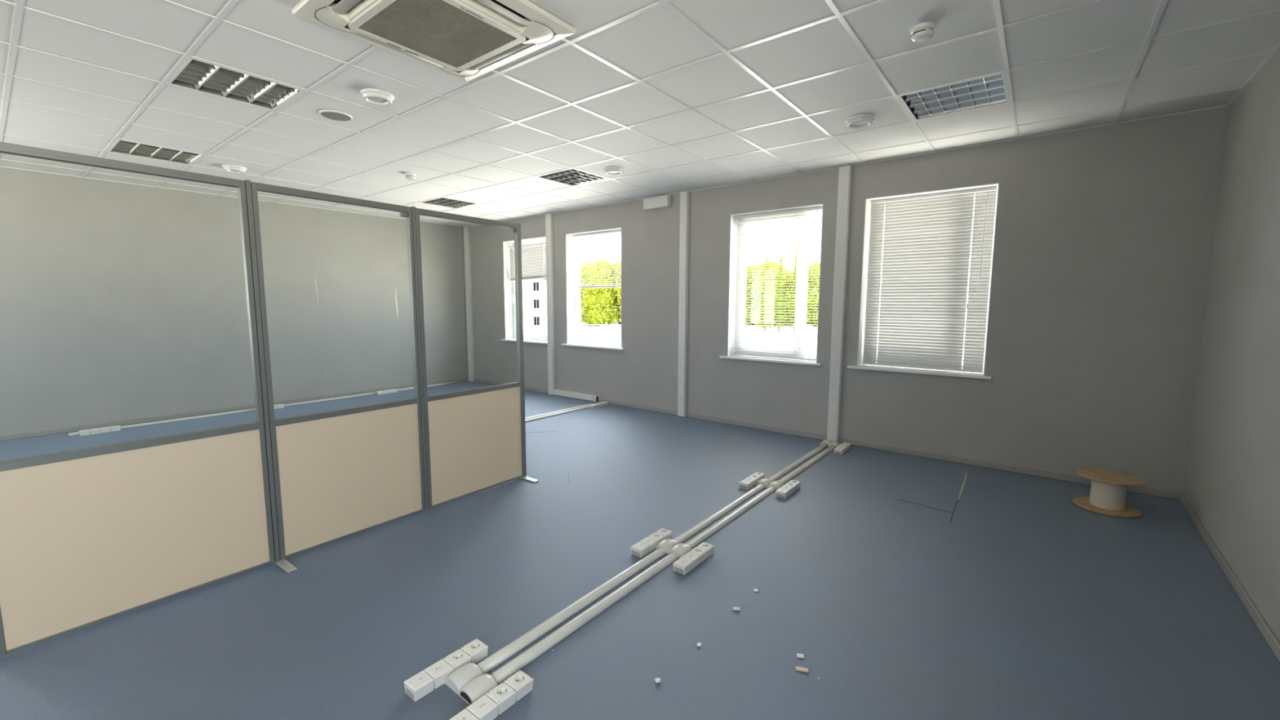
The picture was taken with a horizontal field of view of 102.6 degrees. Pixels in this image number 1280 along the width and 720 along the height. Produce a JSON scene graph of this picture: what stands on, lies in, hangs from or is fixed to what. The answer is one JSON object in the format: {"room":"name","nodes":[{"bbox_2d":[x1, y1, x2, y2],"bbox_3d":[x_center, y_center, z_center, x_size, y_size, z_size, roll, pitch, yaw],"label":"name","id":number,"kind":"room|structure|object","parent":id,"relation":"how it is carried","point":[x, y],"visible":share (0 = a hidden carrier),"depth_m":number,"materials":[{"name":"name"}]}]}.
{"room":"empty office","nodes":[
{"label":"empty office","id":0,"kind":"room"},
{"bbox_2d":[0,166,468,435],"bbox_3d":[-5.798,-0.868,6.481,0.261,3.170,8.000,5,8,39],"label":"wall","id":1,"kind":"structure","parent":0,"point":[119,301],"depth_m":6.43,"materials":[{"name":"paper"}]},
{"bbox_2d":[0,377,468,440],"bbox_3d":[-5.709,0.690,6.569,0.013,0.055,7.987,5,8,39],"label":"baseboard","id":2,"kind":"structure","parent":1,"relation":"attached to","point":[17,436],"depth_m":6.46,"materials":[{"name":"grey"}]},
{"bbox_2d":[0,42,1279,226],"bbox_3d":[-2.075,-1.756,3.357,9.325,0.012,8.000,5,8,39],"label":"trim","id":3,"kind":"structure","parent":1,"relation":"attached to","point":[1277,47],"depth_m":4.56,"materials":[{"name":"white metal"}]},
{"bbox_2d":[0,380,1279,719],"bbox_3d":[-2.085,1.150,3.680,9.925,0.202,8.600,5,8,39],"label":"floor","id":4,"kind":"structure","parent":0,"point":[912,587],"depth_m":2.46,"materials":[{"name":"carpet"}]},
{"bbox_2d":[78,425,120,435],"bbox_3d":[-6.024,0.786,5.726,0.079,0.049,0.317,5,8,38],"label":"strip","id":5,"kind":"object","parent":4,"relation":"on","point":[86,432],"visible":1,"depth_m":5.70,"materials":[{"name":"grey plastic"}]},
{"bbox_2d":[78,429,89,435],"bbox_3d":[-6.098,0.796,5.632,0.079,0.049,0.077,5,8,38],"label":"outlet","id":6,"kind":"object","parent":5,"relation":"attached to","point":[86,432],"depth_m":5.61,"materials":[{"name":"white plastic"}]},
{"bbox_2d":[88,427,100,434],"bbox_3d":[-6.049,0.789,5.694,0.079,0.049,0.077,5,8,38],"label":"outlet","id":7,"kind":"object","parent":5,"relation":"attached to","point":[92,431],"depth_m":5.67,"materials":[{"name":"white plastic"}]},
{"bbox_2d":[99,426,111,432],"bbox_3d":[-6.000,0.783,5.757,0.080,0.048,0.078,5,8,39],"label":"power outlet","id":8,"kind":"object","parent":5,"relation":"attached to","point":[104,429],"depth_m":5.73,"materials":[{"name":"white plastic"}]},
{"bbox_2d":[110,425,120,431],"bbox_3d":[-5.951,0.776,5.820,0.080,0.048,0.078,5,8,39],"label":"power outlet","id":9,"kind":"object","parent":5,"relation":"attached to","point":[117,428],"depth_m":5.80,"materials":[{"name":"white plastic"}]},
{"bbox_2d":[0,142,275,657],"bbox_3d":[-2.346,0.142,2.362,0.043,2.068,0.999,5,8,36],"label":"screen panel","id":10,"kind":"object","parent":4,"relation":"on","point":[89,536],"visible":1,"depth_m":2.37,"materials":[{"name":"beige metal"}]},
{"bbox_2d":[67,381,457,435],"bbox_3d":[-4.791,0.607,7.472,0.061,0.026,4.752,5,8,37],"label":"duct","id":11,"kind":"object","parent":4,"relation":"on","point":[454,382],"depth_m":6.75,"materials":[{"name":"plastic"}]},
{"bbox_2d":[254,404,284,408],"bbox_3d":[-5.051,0.647,7.002,0.079,0.049,0.317,5,8,38],"label":"strip","id":12,"kind":"object","parent":4,"relation":"on","point":[277,406],"visible":0.44,"depth_m":7.06,"materials":[{"name":"grey plastic"}]},
{"bbox_2d":[244,179,425,573],"bbox_3d":[-1.760,0.068,3.109,0.325,2.081,0.903,5,8,36],"label":"screen panel","id":13,"kind":"object","parent":4,"relation":"on","point":[335,475],"visible":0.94,"depth_m":3.09,"materials":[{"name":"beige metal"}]},
{"bbox_2d":[375,388,397,395],"bbox_3d":[-4.079,0.510,8.259,0.079,0.049,0.317,5,8,38],"label":"strip","id":14,"kind":"object","parent":4,"relation":"on","point":[394,390],"visible":1,"depth_m":8.22,"materials":[{"name":"grey plastic"}]},
{"bbox_2d":[404,638,488,702],"bbox_3d":[-0.757,1.214,2.024,0.079,0.049,0.317,5,8,38],"label":"strip","id":15,"kind":"object","parent":4,"relation":"on","point":[424,682],"visible":1,"depth_m":1.98,"materials":[{"name":"white plastic"}]},
{"bbox_2d":[404,670,434,702],"bbox_3d":[-0.830,1.224,1.930,0.079,0.049,0.077,5,8,38],"label":"outlet","id":16,"kind":"object","parent":15,"relation":"attached to","point":[422,683],"depth_m":1.92,"materials":[{"name":"white plastic"}]},
{"bbox_2d":[423,658,453,688],"bbox_3d":[-0.781,1.217,1.993,0.079,0.049,0.077,5,8,38],"label":"outlet","id":17,"kind":"object","parent":15,"relation":"attached to","point":[437,672],"depth_m":1.97,"materials":[{"name":"white plastic"}]},
{"bbox_2d":[442,648,471,671],"bbox_3d":[-0.732,1.211,2.056,0.080,0.048,0.078,5,8,39],"label":"power outlet","id":18,"kind":"object","parent":15,"relation":"attached to","point":[460,657],"depth_m":2.04,"materials":[{"name":"white plastic"}]},
{"bbox_2d":[460,638,488,663],"bbox_3d":[-0.683,1.204,2.118,0.080,0.048,0.078,5,8,39],"label":"power outlet","id":19,"kind":"object","parent":15,"relation":"attached to","point":[475,651],"depth_m":2.10,"materials":[{"name":"white plastic"}]},
{"bbox_2d":[444,662,482,695],"bbox_3d":[-0.680,1.218,1.981,0.102,0.052,0.106,5,8,39],"label":"coupler","id":20,"kind":"object","parent":4,"relation":"on","point":[458,678],"visible":0.89,"depth_m":1.96,"materials":[{"name":"plastic"}]},
{"bbox_2d":[410,206,538,510],"bbox_3d":[-1.219,-0.011,3.834,0.325,2.081,0.914,5,8,36],"label":"screen panel","id":21,"kind":"object","parent":4,"relation":"on","point":[473,439],"visible":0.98,"depth_m":3.84,"materials":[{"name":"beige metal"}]},
{"bbox_2d":[458,673,497,705],"bbox_3d":[-0.606,1.224,1.921,0.102,0.052,0.107,5,8,39],"label":"coupler","id":22,"kind":"object","parent":4,"relation":"on","point":[482,684],"visible":0.88,"depth_m":1.90,"materials":[{"name":"plastic"}]},
{"bbox_2d":[448,670,533,719],"bbox_3d":[-0.530,1.235,1.839,0.079,0.049,0.317,5,8,38],"label":"strip","id":23,"kind":"object","parent":4,"relation":"on","point":[497,700],"visible":1,"depth_m":1.84,"materials":[{"name":"grey plastic"}]},
{"bbox_2d":[448,708,479,719],"bbox_3d":[-0.604,1.245,1.745,0.079,0.049,0.077,5,8,38],"label":"outlet","id":24,"kind":"object","parent":23,"relation":"attached to","point":[466,713],"depth_m":1.76,"materials":[{"name":"white plastic"}]},
{"bbox_2d":[466,694,498,719],"bbox_3d":[-0.555,1.238,1.808,0.079,0.049,0.077,5,8,38],"label":"outlet","id":25,"kind":"object","parent":23,"relation":"attached to","point":[486,707],"depth_m":1.80,"materials":[{"name":"white plastic"}]},
{"bbox_2d":[485,681,516,715],"bbox_3d":[-0.506,1.232,1.871,0.080,0.048,0.078,5,8,39],"label":"power outlet","id":26,"kind":"object","parent":23,"relation":"attached to","point":[504,695],"depth_m":1.86,"materials":[{"name":"white plastic"}]},
{"bbox_2d":[503,670,533,701],"bbox_3d":[-0.457,1.225,1.934,0.080,0.048,0.078,5,8,39],"label":"power outlet","id":27,"kind":"object","parent":23,"relation":"attached to","point":[519,683],"depth_m":1.92,"materials":[{"name":"white plastic"}]},
{"bbox_2d":[524,405,589,422],"bbox_3d":[-1.510,0.762,6.171,0.059,0.027,3.041,5,8,38],"label":"duct","id":28,"kind":"object","parent":4,"relation":"on","point":[586,406],"depth_m":6.67,"materials":[{"name":"plastic"}]},
{"bbox_2d":[524,402,595,419],"bbox_3d":[-1.580,0.755,6.228,0.059,0.027,3.041,5,8,38],"label":"duct","id":29,"kind":"object","parent":4,"relation":"on","point":[585,405],"depth_m":6.82,"materials":[{"name":"plastic"}]},
{"bbox_2d":[588,401,608,408],"bbox_3d":[-0.581,0.636,7.233,0.079,0.049,0.317,5,8,38],"label":"strip","id":30,"kind":"object","parent":4,"relation":"on","point":[602,403],"visible":1,"depth_m":7.19,"materials":[{"name":"grey plastic"}]},
{"bbox_2d":[630,528,672,557],"bbox_3d":[0.072,1.098,3.094,0.079,0.049,0.317,5,8,38],"label":"strip","id":31,"kind":"object","parent":4,"relation":"on","point":[647,544],"visible":1,"depth_m":3.05,"materials":[{"name":"grey plastic"}]},
{"bbox_2d":[630,542,648,557],"bbox_3d":[-0.001,1.108,3.000,0.079,0.049,0.077,5,8,38],"label":"outlet","id":32,"kind":"object","parent":31,"relation":"attached to","point":[639,549],"depth_m":2.98,"materials":[{"name":"white plastic"}]},
{"bbox_2d":[639,537,657,552],"bbox_3d":[0.048,1.101,3.062,0.079,0.049,0.077,5,8,38],"label":"outlet","id":33,"kind":"object","parent":31,"relation":"attached to","point":[651,542],"depth_m":3.05,"materials":[{"name":"white plastic"}]},
{"bbox_2d":[647,532,664,545],"bbox_3d":[0.097,1.095,3.125,0.080,0.048,0.078,5,8,39],"label":"power outlet","id":34,"kind":"object","parent":31,"relation":"attached to","point":[657,537],"depth_m":3.11,"materials":[{"name":"white plastic"}]},
{"bbox_2d":[655,528,672,539],"bbox_3d":[0.146,1.088,3.188,0.080,0.048,0.078,5,8,39],"label":"power outlet","id":35,"kind":"object","parent":31,"relation":"attached to","point":[666,534],"depth_m":3.17,"materials":[{"name":"white plastic"}]},
{"bbox_2d":[476,443,827,674],"bbox_3d":[0.656,1.044,3.689,0.060,0.027,4.321,5,8,38],"label":"duct","id":36,"kind":"object","parent":4,"relation":"on","point":[511,649],"depth_m":2.62,"materials":[{"name":"plastic"}]},
{"bbox_2d":[490,444,835,685],"bbox_3d":[0.720,1.052,3.625,0.060,0.027,4.301,5,8,38],"label":"duct","id":37,"kind":"object","parent":4,"relation":"on","point":[511,668],"depth_m":2.56,"materials":[{"name":"plastic"}]},
{"bbox_2d":[655,538,678,554],"bbox_3d":[0.164,1.100,3.061,0.102,0.052,0.106,5,8,39],"label":"coupler","id":38,"kind":"object","parent":4,"relation":"on","point":[667,544],"visible":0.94,"depth_m":3.04,"materials":[{"name":"plastic"}]},
{"bbox_2d":[668,542,692,558],"bbox_3d":[0.238,1.107,3.001,0.102,0.052,0.106,5,8,39],"label":"coupler","id":39,"kind":"object","parent":4,"relation":"on","point":[682,548],"visible":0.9,"depth_m":2.98,"materials":[{"name":"plastic"}]},
{"bbox_2d":[672,542,714,574],"bbox_3d":[0.308,1.119,2.907,0.079,0.049,0.317,5,8,38],"label":"strip","id":40,"kind":"object","parent":4,"relation":"on","point":[698,554],"visible":1,"depth_m":2.87,"materials":[{"name":"grey plastic"}]},
{"bbox_2d":[672,557,692,574],"bbox_3d":[0.234,1.129,2.813,0.079,0.049,0.077,5,8,38],"label":"outlet","id":41,"kind":"object","parent":40,"relation":"attached to","point":[682,566],"depth_m":2.79,"materials":[{"name":"white plastic"}]},
{"bbox_2d":[681,551,700,568],"bbox_3d":[0.283,1.123,2.876,0.079,0.049,0.077,5,8,38],"label":"outlet","id":42,"kind":"object","parent":40,"relation":"attached to","point":[694,557],"depth_m":2.86,"materials":[{"name":"white plastic"}]},
{"bbox_2d":[688,546,707,563],"bbox_3d":[0.332,1.116,2.939,0.080,0.048,0.078,5,8,39],"label":"power outlet","id":43,"kind":"object","parent":40,"relation":"attached to","point":[701,553],"depth_m":2.92,"materials":[{"name":"white plastic"}]},
{"bbox_2d":[696,542,714,557],"bbox_3d":[0.381,1.109,3.002,0.080,0.048,0.078,5,8,39],"label":"power outlet","id":44,"kind":"object","parent":40,"relation":"attached to","point":[708,548],"depth_m":2.98,"materials":[{"name":"white plastic"}]},
{"bbox_2d":[738,471,764,489],"bbox_3d":[0.913,0.980,4.175,0.079,0.049,0.317,5,8,38],"label":"strip","id":45,"kind":"object","parent":4,"relation":"on","point":[749,482],"visible":0.99,"depth_m":4.12,"materials":[{"name":"grey plastic"}]},
{"bbox_2d":[738,480,752,489],"bbox_3d":[0.839,0.991,4.080,0.079,0.049,0.077,5,8,38],"label":"outlet","id":46,"kind":"object","parent":45,"relation":"attached to","point":[744,484],"depth_m":4.06,"materials":[{"name":"white plastic"}]},
{"bbox_2d":[743,476,756,486],"bbox_3d":[0.888,0.984,4.143,0.079,0.049,0.077,5,8,38],"label":"outlet","id":47,"kind":"object","parent":45,"relation":"attached to","point":[753,480],"depth_m":4.13,"materials":[{"name":"white plastic"}]},
{"bbox_2d":[748,474,760,483],"bbox_3d":[0.938,0.977,4.206,0.080,0.048,0.078,5,8,39],"label":"power outlet","id":48,"kind":"object","parent":45,"relation":"attached to","point":[757,477],"depth_m":4.19,"materials":[{"name":"white plastic"}]},
{"bbox_2d":[753,471,764,479],"bbox_3d":[0.987,0.971,4.269,0.080,0.048,0.078,5,8,39],"label":"power outlet","id":49,"kind":"object","parent":45,"relation":"attached to","point":[761,475],"depth_m":4.25,"materials":[{"name":"white plastic"}]},
{"bbox_2d":[755,478,772,488],"bbox_3d":[1.005,0.984,4.137,0.102,0.052,0.106,5,8,39],"label":"coupler","id":50,"kind":"object","parent":4,"relation":"on","point":[766,482],"visible":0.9,"depth_m":4.11,"materials":[{"name":"plastic"}]},
{"bbox_2d":[767,480,783,489],"bbox_3d":[1.079,0.991,4.077,0.102,0.052,0.106,5,8,39],"label":"coupler","id":51,"kind":"object","parent":4,"relation":"on","point":[776,484],"visible":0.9,"depth_m":4.05,"materials":[{"name":"plastic"}]},
{"bbox_2d":[775,480,800,498],"bbox_3d":[1.153,1.002,3.987,0.079,0.049,0.317,5,8,38],"label":"strip","id":52,"kind":"object","parent":4,"relation":"on","point":[792,486],"visible":1,"depth_m":3.94,"materials":[{"name":"grey plastic"}]},
{"bbox_2d":[775,488,789,498],"bbox_3d":[1.079,1.012,3.893,0.079,0.049,0.077,5,8,38],"label":"outlet","id":53,"kind":"object","parent":52,"relation":"attached to","point":[783,493],"depth_m":3.87,"materials":[{"name":"white plastic"}]},
{"bbox_2d":[780,484,793,495],"bbox_3d":[1.128,1.005,3.956,0.079,0.049,0.077,5,8,38],"label":"outlet","id":54,"kind":"object","parent":52,"relation":"attached to","point":[789,488],"depth_m":3.95,"materials":[{"name":"white plastic"}]},
{"bbox_2d":[784,482,796,493],"bbox_3d":[1.177,0.999,4.019,0.080,0.048,0.078,5,8,39],"label":"power outlet","id":55,"kind":"object","parent":52,"relation":"attached to","point":[793,485],"depth_m":4.00,"materials":[{"name":"white plastic"}]},
{"bbox_2d":[788,480,800,489],"bbox_3d":[1.226,0.992,4.082,0.080,0.048,0.078,5,8,39],"label":"power outlet","id":56,"kind":"object","parent":52,"relation":"attached to","point":[797,483],"depth_m":4.06,"materials":[{"name":"white plastic"}]},
{"bbox_2d":[795,666,808,672],"bbox_3d":[0.648,1.236,2.051,0.047,0.006,0.018,2,7,17],"label":"chip","id":57,"kind":"object","parent":4,"relation":"on","point":[799,668],"visible":1,"depth_m":2.05,"materials":[{"name":"beige"}]},
{"bbox_2d":[820,439,832,445],"bbox_3d":[1.945,0.853,5.337,0.102,0.052,0.106,5,8,39],"label":"coupler","id":58,"kind":"object","parent":4,"relation":"on","point":[828,442],"visible":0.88,"depth_m":5.31,"materials":[{"name":"plastic"}]},
{"bbox_2d":[828,441,840,447],"bbox_3d":[2.003,0.862,5.265,0.102,0.052,0.106,5,8,39],"label":"coupler","id":59,"kind":"object","parent":4,"relation":"on","point":[835,443],"visible":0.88,"depth_m":5.23,"materials":[{"name":"plastic"}]},
{"bbox_2d":[833,442,851,454],"bbox_3d":[2.022,0.879,5.115,0.079,0.049,0.317,5,8,38],"label":"strip","id":60,"kind":"object","parent":4,"relation":"on","point":[843,447],"visible":1,"depth_m":5.05,"materials":[{"name":"grey plastic"}]},
{"bbox_2d":[833,447,844,454],"bbox_3d":[1.949,0.890,5.021,0.079,0.049,0.077,5,8,38],"label":"outlet","id":61,"kind":"object","parent":60,"relation":"attached to","point":[840,451],"depth_m":5.00,"materials":[{"name":"white plastic"}]},
{"bbox_2d":[836,445,847,453],"bbox_3d":[1.998,0.883,5.084,0.079,0.049,0.077,5,8,38],"label":"outlet","id":62,"kind":"object","parent":60,"relation":"attached to","point":[845,447],"depth_m":5.07,"materials":[{"name":"white plastic"}]},
{"bbox_2d":[839,444,849,450],"bbox_3d":[2.047,0.877,5.146,0.080,0.048,0.078,5,8,39],"label":"power outlet","id":63,"kind":"object","parent":60,"relation":"attached to","point":[847,446],"depth_m":5.13,"materials":[{"name":"white plastic"}]},
{"bbox_2d":[841,442,851,448],"bbox_3d":[2.096,0.870,5.209,0.080,0.048,0.078,5,8,39],"label":"power outlet","id":64,"kind":"object","parent":60,"relation":"attached to","point":[844,443],"depth_m":5.19,"materials":[{"name":"white plastic"}]},
{"bbox_2d":[1072,466,1146,518],"bbox_3d":[3.368,0.946,3.692,0.374,0.239,0.374,5,8,39],"label":"cable reel","id":65,"kind":"object","parent":4,"relation":"on","point":[1108,493],"visible":1,"depth_m":3.63,"materials":[{"name":"brown wood"}]},
{"bbox_2d":[0,0,1279,226],"bbox_3d":[-2.075,-1.762,3.356,9.365,0.023,8.040,5,8,39],"label":"ceiling","id":66,"kind":"structure","parent":0,"point":[677,95],"depth_m":3.28,"materials":[{"name":"tile"}]},
{"bbox_2d":[107,139,204,164],"bbox_3d":[-4.471,-1.957,4.741,0.594,0.092,0.594,5,8,38],"label":"ceiling lamp","id":67,"kind":"object","parent":66,"relation":"attached to","point":[123,147],"visible":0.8,"depth_m":4.77,"materials":[{"name":"white metal"}]},
{"bbox_2d":[222,164,247,173],"bbox_3d":[-4.150,-1.953,5.255,0.204,0.043,0.204,5,8,38],"label":"smoke detector","id":68,"kind":"object","parent":66,"relation":"in","point":[230,168],"visible":1,"depth_m":5.21,"materials":[{"name":"grey plastic"}]},
{"bbox_2d":[166,57,305,111],"bbox_3d":[-2.577,-1.788,3.276,0.594,0.092,0.594,5,8,38],"label":"ceiling lamp","id":69,"kind":"object","parent":66,"relation":"attached to","point":[197,75],"visible":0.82,"depth_m":3.30,"materials":[{"name":"grey metal"}]},
{"bbox_2d":[318,109,352,121],"bbox_3d":[-2.240,-1.798,3.779,0.216,0.014,0.216,5,8,38],"label":"ceiling speaker","id":70,"kind":"object","parent":66,"relation":"attached to","point":[334,115],"visible":1,"depth_m":3.76,"materials":[{"name":"white plastic"}]},
{"bbox_2d":[360,88,394,106],"bbox_3d":[-1.742,-1.740,3.408,0.204,0.043,0.204,5,8,38],"label":"smoke detector","id":71,"kind":"object","parent":66,"relation":"in","point":[373,96],"visible":1,"depth_m":3.37,"materials":[{"name":"white plastic"}]},
{"bbox_2d":[404,173,415,180],"bbox_3d":[-2.463,-1.968,5.508,0.106,0.059,0.106,3,7,23],"label":"smoke detector","id":72,"kind":"object","parent":66,"relation":"attached to","point":[411,176],"visible":1,"depth_m":5.47,"materials":[{"name":"white plastic"}]},
{"bbox_2d":[291,0,576,81],"bbox_3d":[-0.976,-1.617,2.490,0.935,0.068,0.935,5,8,38],"label":"air conditioner","id":73,"kind":"object","parent":66,"relation":"attached to","point":[466,40],"visible":1,"depth_m":2.46,"materials":[{"name":"white plastic"}]},
{"bbox_2d":[333,0,526,71],"bbox_3d":[-0.976,-1.620,2.489,0.817,0.054,0.817,5,8,39],"label":"outlet","id":74,"kind":"object","parent":73,"relation":"attached to","point":[445,35],"depth_m":2.46,"materials":[{"name":"white plastic"}]},
{"bbox_2d":[358,0,516,67],"bbox_3d":[-0.976,-1.593,2.492,0.530,0.012,0.530,5,8,38],"label":"grille","id":75,"kind":"object","parent":73,"relation":"attached to","point":[442,32],"depth_m":2.48,"materials":[{"name":"grey plastic"}]},
{"bbox_2d":[421,197,478,208],"bbox_3d":[-2.628,-2.212,7.094,0.594,0.092,0.594,5,8,38],"label":"ceiling lamp","id":76,"kind":"object","parent":66,"relation":"attached to","point":[442,202],"visible":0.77,"depth_m":7.15,"materials":[{"name":"white metal"}]},
{"bbox_2d":[535,168,609,186],"bbox_3d":[-0.734,-2.044,5.630,0.594,0.092,0.594,5,8,38],"label":"ceiling lamp","id":77,"kind":"object","parent":66,"relation":"attached to","point":[572,177],"visible":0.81,"depth_m":5.68,"materials":[{"name":"white metal"}]},
{"bbox_2d":[604,166,623,175],"bbox_3d":[-0.268,-1.944,5.290,0.204,0.043,0.204,5,8,38],"label":"smoke detector","id":78,"kind":"object","parent":66,"relation":"in","point":[613,171],"visible":1,"depth_m":5.23,"materials":[{"name":"grey plastic"}]},
{"bbox_2d":[844,114,874,128],"bbox_3d":[1.638,-1.776,3.831,0.204,0.043,0.204,5,8,38],"label":"smoke detector","id":79,"kind":"object","parent":66,"relation":"in","point":[862,121],"visible":1,"depth_m":3.79,"materials":[{"name":"grey plastic"}]},
{"bbox_2d":[911,22,934,43],"bbox_3d":[1.408,-1.628,2.559,0.106,0.059,0.106,-4,7,-32],"label":"smoke detector","id":80,"kind":"object","parent":66,"relation":"attached to","point":[922,32],"visible":1,"depth_m":2.53,"materials":[{"name":"white plastic"}]},
{"bbox_2d":[897,72,1008,120],"bbox_3d":[2.106,-1.791,3.433,0.594,0.092,0.594,5,8,38],"label":"ceiling lamp","id":81,"kind":"object","parent":66,"relation":"attached to","point":[988,91],"visible":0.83,"depth_m":3.46,"materials":[{"name":"white metal"}]},
{"bbox_2d":[469,106,1229,493],"bbox_3d":[0.530,-0.872,6.702,9.925,3.170,0.300,5,8,39],"label":"wall","id":82,"kind":"structure","parent":0,"point":[1104,235],"depth_m":4.42,"materials":[{"name":"grey paint"}]},
{"bbox_2d":[462,226,474,381],"bbox_3d":[-3.150,-1.012,9.445,0.125,2.819,0.065,5,8,39],"label":"duct","id":83,"kind":"object","parent":82,"relation":"attached to","point":[466,229],"visible":1,"depth_m":9.41,"materials":[{"name":"white plastic"}]},
{"bbox_2d":[500,236,547,344],"bbox_3d":[-1.849,-1.141,8.539,1.240,1.685,0.283,5,8,39],"label":"window","id":84,"kind":"structure","parent":82,"relation":"in","point":[509,286],"depth_m":8.82,"materials":[{"name":"white plastic"}]},
{"bbox_2d":[508,242,546,281],"bbox_3d":[-1.829,-1.613,8.495,1.050,0.587,0.040,5,8,39],"label":"blind","id":85,"kind":"object","parent":84,"relation":"attached to","point":[533,267],"visible":0.61,"depth_m":8.46,"materials":[{"name":"white plastic"}]},
{"bbox_2d":[545,213,555,395],"bbox_3d":[-1.401,-0.850,8.042,0.120,2.819,0.060,5,8,39],"label":"duct","id":86,"kind":"object","parent":82,"relation":"attached to","point":[548,216],"visible":0.97,"depth_m":8.01,"materials":[{"name":"white plastic"}]},
{"bbox_2d":[561,227,624,350],"bbox_3d":[-0.640,-1.030,7.568,1.250,1.685,0.283,5,8,39],"label":"window","id":87,"kind":"structure","parent":82,"relation":"in","point":[573,322],"depth_m":7.88,"materials":[{"name":"white plastic"}]},
{"bbox_2d":[572,229,621,288],"bbox_3d":[-0.616,-1.462,7.525,1.050,0.799,0.036,5,8,39],"label":"blind","id":88,"kind":"object","parent":87,"relation":"attached to","point":[620,230],"visible":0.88,"depth_m":7.51,"materials":[{"name":"white plastic"}]},
{"bbox_2d":[643,195,671,210],"bbox_3d":[0.216,-2.017,6.584,0.400,0.144,0.085,5,8,39],"label":"wall box","id":89,"kind":"object","parent":82,"relation":"attached to","point":[660,202],"visible":1,"depth_m":6.53,"materials":[{"name":"white plastic"}]},
{"bbox_2d":[677,191,689,417],"bbox_3d":[0.545,-0.672,6.475,0.112,2.814,0.065,5,8,39],"label":"duct","id":90,"kind":"object","parent":82,"relation":"attached to","point":[684,196],"visible":1,"depth_m":6.44,"materials":[{"name":"white plastic"}]},
{"bbox_2d":[720,204,823,365],"bbox_3d":[1.525,-0.829,5.828,1.220,1.685,0.283,5,8,39],"label":"window","id":91,"kind":"structure","parent":82,"relation":"in","point":[737,292],"depth_m":5.98,"materials":[{"name":"white plastic"}]},
{"bbox_2d":[733,206,822,360],"bbox_3d":[1.541,-0.842,5.826,1.025,1.644,0.054,5,8,39],"label":"blind","id":92,"kind":"object","parent":91,"relation":"attached to","point":[813,209],"visible":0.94,"depth_m":5.79,"materials":[{"name":"white plastic"}]},
{"bbox_2d":[474,377,1181,500],"bbox_3d":[0.411,0.674,6.731,9.325,0.090,0.065,5,8,39],"label":"baseboard","id":93,"kind":"structure","parent":82,"relation":"attached to","point":[1145,491],"depth_m":5.13,"materials":[{"name":"grey plastic"}]},
{"bbox_2d":[826,164,852,441],"bbox_3d":[2.042,-0.537,5.272,0.116,2.807,0.065,5,8,39],"label":"duct","id":94,"kind":"object","parent":82,"relation":"attached to","point":[845,171],"visible":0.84,"depth_m":5.24,"materials":[{"name":"white plastic"}]},
{"bbox_2d":[830,403,836,415],"bbox_3d":[2.021,0.514,5.367,0.062,0.125,0.006,5,8,39],"label":"double outlet","id":95,"kind":"object","parent":94,"relation":"attached to","point":[833,406],"depth_m":5.36,"materials":[{"name":"grey plastic"}]},
{"bbox_2d":[847,182,999,379],"bbox_3d":[2.690,-0.722,4.892,1.224,1.685,0.283,5,8,39],"label":"window","id":96,"kind":"structure","parent":82,"relation":"in","point":[868,201],"depth_m":5.02,"materials":[{"name":"white plastic"}]},
{"bbox_2d":[862,186,996,373],"bbox_3d":[2.707,-0.736,4.889,1.035,1.640,0.054,5,8,39],"label":"blind","id":97,"kind":"object","parent":96,"relation":"attached to","point":[926,239],"visible":1,"depth_m":4.86,"materials":[{"name":"white plastic"}]},
{"bbox_2d":[1182,48,1279,642],"bbox_3d":[1.643,-0.180,0.503,0.250,3.170,8.000,5,8,39],"label":"wall","id":98,"kind":"structure","parent":0,"point":[1231,482],"depth_m":2.87,"materials":[{"name":"paint"}]},
{"bbox_2d":[1178,493,1279,662],"bbox_3d":[1.532,1.359,0.752,0.013,0.055,7.987,5,8,39],"label":"baseboard","id":99,"kind":"structure","parent":98,"relation":"attached to","point":[1264,628],"depth_m":2.61,"materials":[{"name":"grey"}]},
{"label":"outside","id":100,"kind":"structure","parent":0,"visible":0},
{"bbox_2d":[523,316,966,356],"bbox_3d":[-9.011,-9.928,136.307,315.580,0.300,300.411,5,8,39],"label":"ground","id":101,"kind":"structure","parent":100,"point":[596,334],"depth_m":79.90,"materials":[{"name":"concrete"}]},
{"bbox_2d":[522,263,546,331],"bbox_3d":[-25.024,-12.083,98.624,23.100,12.200,13.800,2,7,20],"label":"house","id":102,"kind":"structure","parent":101,"relation":"on","point":[534,291],"depth_m":90.14,"materials":[{"name":"white paint"}]},
{"bbox_2d":[581,322,621,330],"bbox_3d":[-6.973,-6.263,95.433,14.288,1.450,0.240,0,6,0],"label":"fence","id":103,"kind":"object","parent":101,"relation":"on","point":[585,324],"visible":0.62,"depth_m":95.38,"materials":[{"name":"grey"}]},
{"bbox_2d":[580,253,820,327],"bbox_3d":[13.947,-14.980,105.802,55.291,16.486,42.304,5,8,39],"label":"treeline","id":104,"kind":"object","parent":101,"relation":"on","point":[602,305],"visible":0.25,"depth_m":103.76,"materials":[{"name":"green plant"}]},
{"bbox_2d":[757,255,771,330],"bbox_3d":[22.762,-12.113,92.785,2.594,13.855,2.634,5,8,39],"label":"conifer","id":105,"kind":"object","parent":101,"relation":"on","point":[765,322],"visible":0.93,"depth_m":92.37,"materials":[{"name":"green plant"}]},
{"bbox_2d":[771,253,785,331],"bbox_3d":[25.420,-12.376,93.262,2.594,14.290,2.634,5,8,39],"label":"conifer","id":106,"kind":"object","parent":101,"relation":"on","point":[780,307],"visible":0.84,"depth_m":92.85,"materials":[{"name":"green plant"}]},
{"bbox_2d":[786,243,797,331],"bbox_3d":[28.078,-13.045,92.682,2.594,15.764,2.634,5,8,39],"label":"conifer","id":107,"kind":"object","parent":101,"relation":"on","point":[792,315],"visible":0.52,"depth_m":92.37,"materials":[{"name":"green plant"}]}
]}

